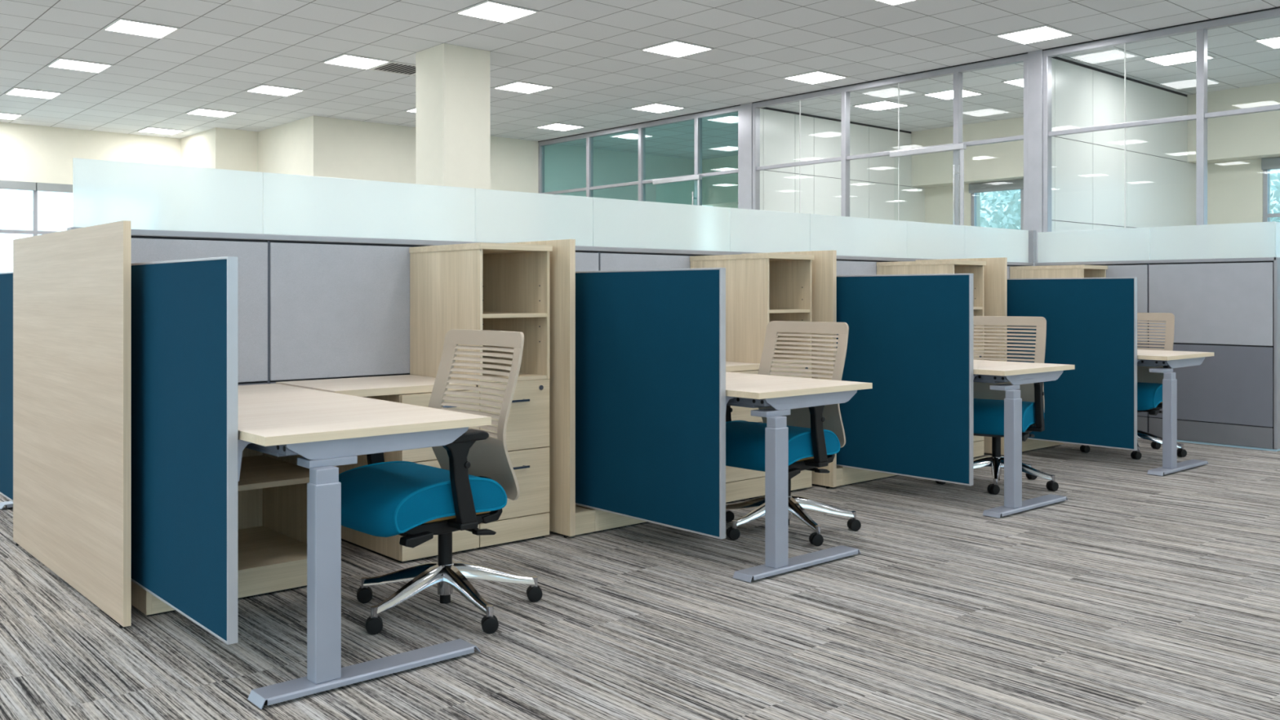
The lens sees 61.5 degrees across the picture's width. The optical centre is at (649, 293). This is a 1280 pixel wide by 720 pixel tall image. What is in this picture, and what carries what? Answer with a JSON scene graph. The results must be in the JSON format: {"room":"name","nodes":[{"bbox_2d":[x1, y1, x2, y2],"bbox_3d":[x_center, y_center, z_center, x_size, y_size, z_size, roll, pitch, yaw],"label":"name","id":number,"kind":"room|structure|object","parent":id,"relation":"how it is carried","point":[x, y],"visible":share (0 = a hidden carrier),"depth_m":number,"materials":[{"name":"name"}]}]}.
{"room":"open-plan office","nodes":[
{"label":"open-plan office","id":0,"kind":"room"},
{"bbox_2d":[0,115,538,193],"bbox_3d":[-9.642,-0.839,15.906,16.600,3.928,4.290,0,0,-41],"label":"wall","id":1,"kind":"structure","parent":0,"point":[313,145],"depth_m":18.04,"materials":[{"name":"beige paint"}]},
{"bbox_2d":[0,180,72,235],"bbox_3d":[-11.892,-0.815,16.414,8.300,2.080,0.150,0,0,-41],"label":"window","id":2,"kind":"structure","parent":1,"relation":"in","point":[34,187],"depth_m":17.89,"materials":[{"name":"silver metal"}]},
{"bbox_2d":[537,104,740,208],"bbox_3d":[-0.303,-0.839,17.869,0.110,3.928,5.130,0,0,-41],"label":"window","id":3,"kind":"structure","parent":1,"relation":"in","point":[697,117],"depth_m":17.62,"materials":[{"name":"silver metal"}]},
{"bbox_2d":[653,174,702,205],"bbox_3d":[0.434,-0.357,16.905,0.128,2.945,1.070,0,0,-41],"label":"door","id":4,"kind":"structure","parent":3,"relation":"attached to","point":[698,177],"depth_m":16.66,"materials":[{"name":"metal"}]},
{"bbox_2d":[544,143,694,204],"bbox_3d":[-0.541,-0.839,21.281,4.040,3.928,0.180,0,0,-41],"label":"wall","id":5,"kind":"structure","parent":0,"point":[565,166],"depth_m":21.05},
{"bbox_2d":[0,437,1279,719],"bbox_3d":[-0.775,1.175,9.655,21.620,0.100,25.500,0,0,-41],"label":"floor","id":6,"kind":"structure","parent":0,"point":[1137,594],"depth_m":3.65,"materials":[{"name":"carpet"}]},
{"bbox_2d":[0,501,13,509],"bbox_3d":[-2.576,0.759,5.233,0.735,0.731,1.775,0,0,-41],"label":"desk","id":7,"kind":"object","parent":6,"relation":"on","point":[9,504],"visible":0.12,"depth_m":5.62,"materials":[{"name":"metal"}]},
{"bbox_2d":[0,271,13,502],"bbox_3d":[-2.792,0.447,4.946,0.108,1.107,1.470,0,0,-41],"label":"privacy screen","id":8,"kind":"object","parent":7,"relation":"attached to","point":[6,277],"visible":0.3,"depth_m":5.27,"materials":[{"name":"teal fabric"}]},
{"bbox_2d":[13,220,131,627],"bbox_3d":[-2.301,0.440,4.224,0.024,1.370,1.682,0,0,-41],"label":"end panel","id":9,"kind":"object","parent":6,"relation":"on","point":[72,288],"visible":1,"depth_m":4.04,"materials":[{"name":"brown wood"}]},
{"bbox_2d":[131,447,336,616],"bbox_3d":[-1.714,0.777,4.224,0.700,0.695,0.702,0,0,-41],"label":"bookcase","id":10,"kind":"object","parent":6,"relation":"on","point":[273,490],"visible":0.29,"depth_m":4.30,"materials":[{"name":"brown wood"}]},
{"bbox_2d":[238,383,491,709],"bbox_3d":[-1.346,0.759,3.817,0.764,0.731,1.775,0,0,-41],"label":"desk","id":11,"kind":"object","parent":6,"relation":"on","point":[329,429],"visible":0.89,"depth_m":3.13,"materials":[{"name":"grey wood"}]},
{"bbox_2d":[131,256,252,644],"bbox_3d":[-1.647,0.447,3.649,0.108,1.107,1.470,0,0,-41],"label":"privacy screen","id":12,"kind":"object","parent":11,"relation":"attached to","point":[187,449],"visible":0.68,"depth_m":3.32,"materials":[{"name":"teal fabric"}]},
{"bbox_2d":[336,389,479,562],"bbox_3d":[-1.081,0.773,4.815,0.378,0.703,0.654,0,0,-41],"label":"drawer pedestal","id":13,"kind":"object","parent":6,"relation":"on","point":[389,547],"visible":0.15,"depth_m":4.58,"materials":[{"name":"brown wood"}]},
{"bbox_2d":[275,374,476,396],"bbox_3d":[-1.206,0.404,4.745,0.658,0.030,0.599,0,0,-41],"label":"countertop","id":14,"kind":"structure","parent":13,"relation":"on","point":[402,384],"depth_m":4.60,"materials":[{"name":"brown wood"}]},
{"bbox_2d":[338,328,542,635],"bbox_3d":[-0.733,0.630,3.800,0.715,0.990,0.671,0,0,-43],"label":"office chair","id":15,"kind":"object","parent":6,"relation":"on","point":[476,477],"visible":0.86,"depth_m":3.72,"materials":[{"name":"teal fabric"}]},
{"bbox_2d":[415,43,490,189],"bbox_3d":[-2.273,-0.839,12.455,0.610,3.928,0.629,0,0,-41],"label":"column","id":16,"kind":"structure","parent":6,"relation":"on","point":[453,82],"depth_m":12.22,"materials":[{"name":"beige paint"}]},
{"bbox_2d":[476,378,549,548],"bbox_3d":[-0.796,0.759,5.067,0.378,0.731,0.654,0,0,-41],"label":"drawer pedestal","id":17,"kind":"object","parent":6,"relation":"on","point":[525,517],"visible":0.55,"depth_m":4.89,"materials":[{"name":"brown wood"}]},
{"bbox_2d":[408,242,552,382],"bbox_3d":[-0.802,0.084,5.075,0.388,0.617,0.634,0,0,-41],"label":"tower","id":18,"kind":"object","parent":17,"relation":"on","point":[478,286],"visible":0.88,"depth_m":5.03,"materials":[{"name":"brown wood"}]},
{"bbox_2d":[510,239,575,537],"bbox_3d":[-0.591,0.437,5.204,0.030,1.376,0.724,0,0,-41],"label":"divider fin","id":19,"kind":"object","parent":6,"relation":"on","point":[562,446],"visible":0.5,"depth_m":4.96,"materials":[{"name":"brown wood"}]},
{"bbox_2d":[66,157,1033,385],"bbox_3d":[0.468,0.288,6.670,7.350,1.650,0.068,0,0,-41],"label":"wall","id":20,"kind":"structure","parent":6,"relation":"on","point":[324,262],"depth_m":5.04,"materials":[{"name":"white glass"}]},
{"bbox_2d":[575,504,648,534],"bbox_3d":[-0.272,0.777,5.498,0.831,0.695,0.702,0,0,-41],"label":"bookcase","id":21,"kind":"object","parent":6,"relation":"on","point":[588,520],"visible":0.17,"depth_m":5.07,"materials":[{"name":"brown wood"}]},
{"bbox_2d":[725,369,764,502],"bbox_3d":[0.318,0.773,6.050,0.378,0.703,0.654,0,0,-41],"label":"drawer pedestal","id":22,"kind":"object","parent":6,"relation":"on","point":[741,484],"visible":0.02,"depth_m":5.83,"materials":[{"name":"brown wood"}]},
{"bbox_2d":[725,361,759,372],"bbox_3d":[0.240,0.404,6.022,0.532,0.030,0.599,0,0,-41],"label":"countertop","id":23,"kind":"structure","parent":22,"relation":"on","point":[730,366],"depth_m":5.89,"materials":[{"name":"brown wood"}]},
{"bbox_2d":[764,362,811,496],"bbox_3d":[0.603,0.759,6.302,0.378,0.731,0.654,0,0,-41],"label":"drawer pedestal","id":24,"kind":"object","parent":6,"relation":"on","point":[802,480],"visible":0.06,"depth_m":6.14,"materials":[{"name":"brown wood"}]},
{"bbox_2d":[689,253,813,364],"bbox_3d":[0.597,0.084,6.310,0.388,0.617,0.634,0,0,-41],"label":"tower","id":25,"kind":"object","parent":24,"relation":"on","point":[762,289],"visible":0.7,"depth_m":6.16,"materials":[{"name":"brown wood"}]},
{"bbox_2d":[749,250,836,488],"bbox_3d":[0.828,0.437,6.457,0.030,1.376,0.724,0,0,-41],"label":"divider fin","id":26,"kind":"object","parent":6,"relation":"on","point":[824,262],"visible":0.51,"depth_m":6.22,"materials":[{"name":"brown wood"}]},
{"bbox_2d":[725,320,861,546],"bbox_3d":[0.617,0.630,5.108,0.709,0.990,0.677,0,0,-44],"label":"office chair","id":27,"kind":"object","parent":6,"relation":"on","point":[815,433],"visible":0.67,"depth_m":5.05,"materials":[{"name":"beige plastic"}]},
{"bbox_2d":[725,371,872,582],"bbox_3d":[0.121,0.759,5.113,0.834,0.731,1.775,0,0,-41],"label":"desk","id":28,"kind":"object","parent":6,"relation":"on","point":[783,393],"visible":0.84,"depth_m":4.36,"materials":[{"name":"grey metal"}]},
{"bbox_2d":[575,267,736,539],"bbox_3d":[-0.155,0.447,4.966,0.108,1.107,1.470,0,0,-41],"label":"privacy screen","id":29,"kind":"object","parent":28,"relation":"attached to","point":[651,400],"visible":0.69,"depth_m":4.70,"materials":[{"name":"teal fabric"}]},
{"bbox_2d":[836,466,898,486],"bbox_3d":[1.128,0.777,6.734,0.782,0.695,0.702,0,0,-41],"label":"bookcase","id":30,"kind":"object","parent":6,"relation":"on","point":[846,476],"visible":0.19,"depth_m":6.35,"materials":[{"name":"brown wood"}]},
{"bbox_2d":[915,257,1007,455],"bbox_3d":[2.220,0.437,7.686,0.030,1.376,0.724,0,0,-41],"label":"divider fin","id":31,"kind":"object","parent":6,"relation":"on","point":[995,270],"visible":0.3,"depth_m":7.46,"materials":[{"name":"brown wood"}]},
{"bbox_2d":[973,352,983,457],"bbox_3d":[1.973,0.759,7.512,0.378,0.731,0.654,0,0,-41],"label":"drawer pedestal","id":32,"kind":"object","parent":6,"relation":"on","point":[978,440],"visible":0.08,"depth_m":7.37,"materials":[{"name":"brown wood"}]},
{"bbox_2d":[876,260,986,350],"bbox_3d":[1.967,0.084,7.520,0.388,0.617,0.634,0,0,-41],"label":"tower","id":33,"kind":"object","parent":32,"relation":"on","point":[931,267],"visible":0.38,"depth_m":7.42,"materials":[{"name":"brown wood"}]},
{"bbox_2d":[935,315,1058,494],"bbox_3d":[2.051,0.630,6.312,0.672,0.990,0.720,0,0,35],"label":"office chair","id":34,"kind":"object","parent":6,"relation":"on","point":[988,404],"visible":0.46,"depth_m":6.33,"materials":[{"name":"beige plastic"}]},
{"bbox_2d":[973,360,1075,518],"bbox_3d":[1.489,0.759,6.321,0.859,0.731,1.775,0,0,-41],"label":"desk","id":35,"kind":"object","parent":6,"relation":"on","point":[1017,373],"visible":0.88,"depth_m":5.54,"materials":[{"name":"grey metal"}]},
{"bbox_2d":[836,273,978,485],"bbox_3d":[1.227,0.447,6.186,0.108,1.107,1.470,0,0,-41],"label":"privacy screen","id":36,"kind":"object","parent":35,"relation":"attached to","point":[911,336],"visible":0.68,"depth_m":5.88,"materials":[{"name":"teal fabric"}]},
{"bbox_2d":[1022,439,1063,452],"bbox_3d":[2.539,0.777,7.979,0.829,0.695,0.702,0,0,-41],"label":"bookcase","id":37,"kind":"object","parent":6,"relation":"on","point":[1028,445],"visible":0.06,"depth_m":7.73,"materials":[{"name":"brown wood"}]},
{"bbox_2d":[1080,312,1186,459],"bbox_3d":[3.417,0.630,7.589,0.672,0.990,0.734,0,0,41],"label":"office chair","id":38,"kind":"object","parent":6,"relation":"on","point":[1149,384],"visible":0.46,"depth_m":7.58,"materials":[{"name":"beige plastic"}]},
{"bbox_2d":[1035,221,1279,451],"bbox_3d":[3.893,0.302,8.395,0.078,1.645,1.860,0,0,-41],"label":"wall","id":39,"kind":"structure","parent":6,"relation":"on","point":[1220,283],"depth_m":8.02,"materials":[{"name":"grey fabric"}]},
{"bbox_2d":[1028,230,1036,262],"bbox_3d":[3.234,-0.400,9.101,0.052,0.274,0.068,0,0,-41],"label":"post","id":40,"kind":"object","parent":39,"relation":"attached to","point":[1032,233],"visible":0.94,"depth_m":9.07,"materials":[{"name":"silver metal"}]},
{"bbox_2d":[1137,349,1213,475],"bbox_3d":[2.917,0.759,7.582,0.909,0.731,1.775,0,0,-41],"label":"desk","id":41,"kind":"object","parent":6,"relation":"on","point":[1175,359],"visible":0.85,"depth_m":6.78,"materials":[{"name":"grey metal"}]},
{"bbox_2d":[1007,277,1140,450],"bbox_3d":[2.655,0.447,7.447,0.108,1.107,1.470,0,0,-41],"label":"privacy screen","id":42,"kind":"object","parent":41,"relation":"attached to","point":[1091,322],"visible":0.57,"depth_m":7.10,"materials":[{"name":"teal fabric"}]},
{"bbox_2d":[1275,222,1279,257],"bbox_3d":[5.185,0.302,8.347,1.800,1.645,0.078,0,0,-41],"label":"wall","id":43,"kind":"structure","parent":6,"relation":"on","point":[1277,224],"depth_m":7.78,"materials":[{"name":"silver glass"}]},
{"bbox_3d":[3.317,0.760,8.699,0.378,0.731,0.654,0,0,-41],"label":"drawer pedestal","id":44,"kind":"object","parent":6,"relation":"on","visible":0},
{"bbox_2d":[1009,265,1107,278],"bbox_3d":[3.311,0.084,8.707,0.388,0.617,0.634,0,0,-41],"label":"tower","id":45,"kind":"object","parent":44,"relation":"on","point":[1049,271],"visible":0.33,"depth_m":8.59,"materials":[{"name":"brown wood"}]},
{"bbox_2d":[0,0,1279,159],"bbox_3d":[-0.775,-2.853,9.655,21.620,0.100,25.500,0,0,-41],"label":"ceiling","id":46,"kind":"structure","parent":0,"point":[593,59],"depth_m":12.75,"materials":[{"name":"tile"}]},
{"bbox_2d":[0,112,22,119],"bbox_3d":[-10.205,-2.796,16.830,0.600,0.014,0.600,0,0,-41],"label":"recessed light","id":47,"kind":"object","parent":46,"relation":"in","point":[2,115],"visible":1,"depth_m":16.91,"materials":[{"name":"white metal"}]},
{"bbox_2d":[0,113,20,119],"bbox_3d":[-10.205,-2.796,16.830,0.554,0.006,0.554,0,0,-41],"label":"diffuser","id":48,"kind":"object","parent":47,"relation":"attached to","point":[2,116],"depth_m":16.91,"materials":[{"name":"white plastic"}]},
{"bbox_2d":[4,87,62,99],"bbox_3d":[-8.590,-2.796,15.001,0.600,0.014,0.600,0,0,-41],"label":"recessed light","id":49,"kind":"object","parent":46,"relation":"in","point":[15,91],"visible":1,"depth_m":14.98,"materials":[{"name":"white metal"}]},
{"bbox_2d":[46,57,113,73],"bbox_3d":[-6.975,-2.796,13.172,0.600,0.014,0.600,0,0,-41],"label":"recessed light","id":50,"kind":"object","parent":46,"relation":"in","point":[60,63],"visible":1,"depth_m":13.16,"materials":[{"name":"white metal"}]},
{"bbox_2d":[102,17,180,39],"bbox_3d":[-5.360,-2.796,11.343,0.600,0.014,0.600,0,0,-41],"label":"recessed light","id":51,"kind":"object","parent":46,"relation":"in","point":[119,25],"visible":1,"depth_m":11.34,"materials":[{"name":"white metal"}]},
{"bbox_2d":[137,126,184,134],"bbox_3d":[-8.376,-2.796,18.445,0.600,0.014,0.600,0,0,-41],"label":"recessed light","id":52,"kind":"object","parent":46,"relation":"in","point":[150,130],"visible":1,"depth_m":18.43,"materials":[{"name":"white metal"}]},
{"bbox_2d":[185,107,238,117],"bbox_3d":[-6.761,-2.796,16.616,0.600,0.014,0.600,0,0,-41],"label":"recessed light","id":53,"kind":"object","parent":46,"relation":"in","point":[199,111],"visible":1,"depth_m":16.60,"materials":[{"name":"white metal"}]},
{"bbox_2d":[244,84,305,96],"bbox_3d":[-5.146,-2.796,14.787,0.600,0.014,0.600,0,0,-41],"label":"recessed light","id":54,"kind":"object","parent":46,"relation":"in","point":[263,89],"visible":1,"depth_m":14.74,"materials":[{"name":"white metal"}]},
{"bbox_2d":[321,53,391,69],"bbox_3d":[-3.531,-2.796,12.958,0.600,0.014,0.600,0,0,-41],"label":"recessed light","id":55,"kind":"object","parent":46,"relation":"in","point":[344,60],"visible":1,"depth_m":12.93,"materials":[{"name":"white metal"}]},
{"bbox_2d":[368,61,415,75],"bbox_3d":[-3.074,-2.796,13.361,0.600,0.014,0.600,0,0,-41],"label":"ceiling vent","id":56,"kind":"object","parent":46,"relation":"in","point":[393,67],"visible":0.71,"depth_m":13.34,"materials":[{"name":"white metal"}]},
{"bbox_2d":[404,107,415,112],"bbox_3d":[-3.317,-2.796,16.402,0.600,0.014,0.600,0,0,-41],"label":"recessed light","id":57,"kind":"object","parent":46,"relation":"in","point":[412,110],"visible":0.24,"depth_m":16.38,"materials":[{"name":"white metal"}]},
{"bbox_2d":[454,0,538,23],"bbox_3d":[-1.512,-2.796,10.671,0.600,0.014,0.600,0,0,-41],"label":"recessed light","id":58,"kind":"object","parent":46,"relation":"in","point":[488,10],"visible":1,"depth_m":10.65,"materials":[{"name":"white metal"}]},
{"bbox_2d":[493,80,554,93],"bbox_3d":[-1.702,-2.796,14.573,0.600,0.014,0.600,0,0,-41],"label":"recessed light","id":59,"kind":"object","parent":46,"relation":"in","point":[517,86],"visible":1,"depth_m":14.57,"materials":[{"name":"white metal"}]},
{"bbox_2d":[535,122,585,131],"bbox_3d":[-1.488,-2.796,18.017,0.600,0.014,0.600,0,0,-41],"label":"recessed light","id":60,"kind":"object","parent":46,"relation":"in","point":[557,126],"visible":1,"depth_m":17.98,"materials":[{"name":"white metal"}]},
{"bbox_2d":[539,124,581,130],"bbox_3d":[-1.488,-2.796,18.017,0.554,0.006,0.554,0,0,-41],"label":"diffuser","id":61,"kind":"object","parent":60,"relation":"attached to","point":[550,126],"depth_m":17.98,"materials":[{"name":"white plastic"}]},
{"bbox_2d":[629,102,685,113],"bbox_3d":[0.127,-2.796,16.188,0.600,0.014,0.600,0,0,-41],"label":"recessed light","id":62,"kind":"object","parent":46,"relation":"in","point":[657,108],"visible":1,"depth_m":16.17,"materials":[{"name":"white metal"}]},
{"bbox_2d":[633,104,682,112],"bbox_3d":[0.127,-2.796,16.188,0.554,0.006,0.554,0,0,-41],"label":"diffuser","id":63,"kind":"object","parent":62,"relation":"attached to","point":[648,108],"depth_m":16.17,"materials":[{"name":"white plastic"}]},
{"bbox_2d":[640,40,714,57],"bbox_3d":[0.317,-2.796,12.286,0.600,0.014,0.600,0,0,-41],"label":"recessed light","id":64,"kind":"object","parent":46,"relation":"in","point":[675,48],"visible":1,"depth_m":12.28,"materials":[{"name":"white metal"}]},
{"bbox_2d":[782,70,848,84],"bbox_3d":[2.146,-2.796,13.902,0.600,0.014,0.600,0,0,-41],"label":"recessed light","id":65,"kind":"object","parent":46,"relation":"in","point":[815,77],"visible":1,"depth_m":13.88,"materials":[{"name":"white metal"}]},
{"bbox_2d":[852,100,910,111],"bbox_3d":[3.443,-2.796,15.967,0.600,0.014,0.600,0,0,-41],"label":"recessed light","id":66,"kind":"object","parent":46,"relation":"in","point":[882,104],"visible":1,"depth_m":15.95,"materials":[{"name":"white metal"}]},
{"bbox_2d":[873,0,916,5],"bbox_3d":[2.336,-2.796,10.000,0.600,0.014,0.600,0,0,-41],"label":"recessed light","id":67,"kind":"object","parent":46,"relation":"in","point":[891,2],"visible":1,"depth_m":10.27,"materials":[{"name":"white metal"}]},
{"bbox_2d":[878,0,911,4],"bbox_3d":[2.336,-2.796,10.000,0.554,0.006,0.554,0,0,-41],"label":"diffuser","id":68,"kind":"object","parent":67,"relation":"attached to","point":[886,2],"depth_m":10.29,"materials":[{"name":"white plastic"}]},
{"bbox_2d":[922,88,983,100],"bbox_3d":[4.251,-2.796,15.053,0.600,0.014,0.600,0,0,-41],"label":"recessed light","id":69,"kind":"object","parent":46,"relation":"in","point":[946,95],"visible":0.78,"depth_m":15.04,"materials":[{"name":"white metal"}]},
{"bbox_2d":[1000,77,1023,87],"bbox_3d":[5.058,-2.796,14.139,0.600,0.014,0.600,0,0,-41],"label":"recessed light","id":70,"kind":"object","parent":46,"relation":"in","point":[1017,82],"visible":0.28,"depth_m":14.17,"materials":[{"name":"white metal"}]},
{"bbox_2d":[1004,79,1023,86],"bbox_3d":[5.058,-2.796,14.139,0.554,0.006,0.554,0,0,-41],"label":"diffuser","id":71,"kind":"object","parent":70,"relation":"attached to","point":[1019,82],"depth_m":14.17,"materials":[{"name":"white plastic"}]},
{"bbox_2d":[995,24,1075,44],"bbox_3d":[4.165,-2.796,11.615,0.600,0.014,0.600,0,0,-41],"label":"recessed light","id":72,"kind":"object","parent":46,"relation":"in","point":[1043,33],"visible":1,"depth_m":11.58,"materials":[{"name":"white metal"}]},
{"bbox_2d":[1142,49,1215,66],"bbox_3d":[6.283,-2.796,12.752,0.600,0.014,0.600,0,0,-41],"label":"recessed light","id":73,"kind":"object","parent":46,"relation":"in","point":[1186,56],"visible":0.96,"depth_m":12.75,"materials":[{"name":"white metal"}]},
{"bbox_2d":[1253,35,1279,48],"bbox_3d":[7.090,-2.796,11.837,0.600,0.014,0.600,0,0,-41],"label":"recessed light","id":74,"kind":"object","parent":46,"relation":"in","point":[1273,42],"visible":1,"depth_m":11.92,"materials":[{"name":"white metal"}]},
{"bbox_2d":[1257,37,1279,48],"bbox_3d":[7.090,-2.796,11.837,0.554,0.006,0.554,0,0,-41],"label":"diffuser","id":75,"kind":"object","parent":74,"relation":"attached to","point":[1271,42],"depth_m":11.92,"materials":[{"name":"white plastic"}]},
{"bbox_2d":[760,106,924,222],"bbox_3d":[3.137,-0.839,17.418,4.440,3.928,0.100,0,0,-41],"label":"wall","id":76,"kind":"structure","parent":0,"point":[873,181],"depth_m":17.15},
{"bbox_2d":[740,102,752,209],"bbox_3d":[1.471,-0.839,15.860,0.120,3.928,0.230,0,0,-41],"label":"trim","id":77,"kind":"structure","parent":76,"relation":"attached to","point":[746,109],"depth_m":15.81,"materials":[{"name":"silver metal"}]},
{"bbox_2d":[751,52,1027,230],"bbox_3d":[2.990,-0.839,14.139,0.110,3.928,4.360,0,0,-41],"label":"window","id":78,"kind":"structure","parent":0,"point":[957,70],"depth_m":14.06,"materials":[{"name":"silver metal"}]},
{"bbox_2d":[889,142,966,225],"bbox_3d":[3.475,-0.357,13.461,0.128,2.945,1.080,0,0,-41],"label":"door","id":79,"kind":"structure","parent":78,"relation":"attached to","point":[962,146],"depth_m":13.11,"materials":[{"name":"metal"}]},
{"bbox_2d":[702,82,1279,226],"bbox_3d":[8.324,-0.839,14.821,0.700,3.928,21.200,0,0,-41],"label":"wall","id":80,"kind":"structure","parent":0,"point":[1237,144],"depth_m":17.02,"materials":[{"name":"beige paint"}]},
{"bbox_2d":[968,178,1023,230],"bbox_3d":[6.046,-0.818,17.499,0.170,2.085,1.830,0,0,-41],"label":"window","id":81,"kind":"structure","parent":80,"relation":"in","point":[1015,184],"depth_m":17.75,"materials":[{"name":"silver metal"}]},
{"bbox_2d":[1261,156,1279,222],"bbox_3d":[9.631,-0.818,13.440,0.170,2.085,3.600,0,0,-41],"label":"window","id":82,"kind":"structure","parent":80,"relation":"in","point":[1269,163],"depth_m":14.75,"materials":[{"name":"silver metal"}]},
{"bbox_2d":[1051,56,1195,231],"bbox_3d":[6.181,-0.839,13.970,4.440,3.928,0.100,0,0,-41],"label":"wall","id":83,"kind":"structure","parent":0,"point":[1087,168],"depth_m":13.64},
{"bbox_2d":[1027,49,1043,266],"bbox_3d":[4.492,-0.839,12.438,0.120,3.928,0.180,0,0,-41],"label":"column","id":84,"kind":"structure","parent":83,"relation":"attached to","point":[1035,59],"depth_m":12.39,"materials":[{"name":"silver metal"}]},
{"bbox_2d":[1042,6,1279,231],"bbox_3d":[7.021,-0.839,9.575,0.110,3.928,7.460,0,0,-41],"label":"window","id":85,"kind":"structure","parent":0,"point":[1201,28],"depth_m":11.20,"materials":[{"name":"silver metal"}]},
{"label":"outside","id":86,"kind":"structure","parent":0,"visible":0},
{"bbox_3d":[31.858,1.525,21.861,43.300,0.200,50.600,0,0,-41],"label":"ground","id":87,"kind":"structure","parent":86,"visible":0},
{"bbox_2d":[980,189,1020,229],"bbox_3d":[8.076,-1.144,21.396,4.707,5.160,5.318,0,0,30],"label":"tree","id":88,"kind":"object","parent":87,"relation":"on","point":[1014,215],"visible":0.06,"depth_m":21.10,"materials":[{"name":"green plant"}]},
{"bbox_2d":[1270,170,1279,222],"bbox_3d":[11.847,-1.119,17.446,5.163,5.111,5.303,0,0,-16],"label":"tree","id":89,"kind":"object","parent":87,"relation":"on","point":[1277,187],"visible":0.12,"depth_m":17.89,"materials":[{"name":"green plant"}]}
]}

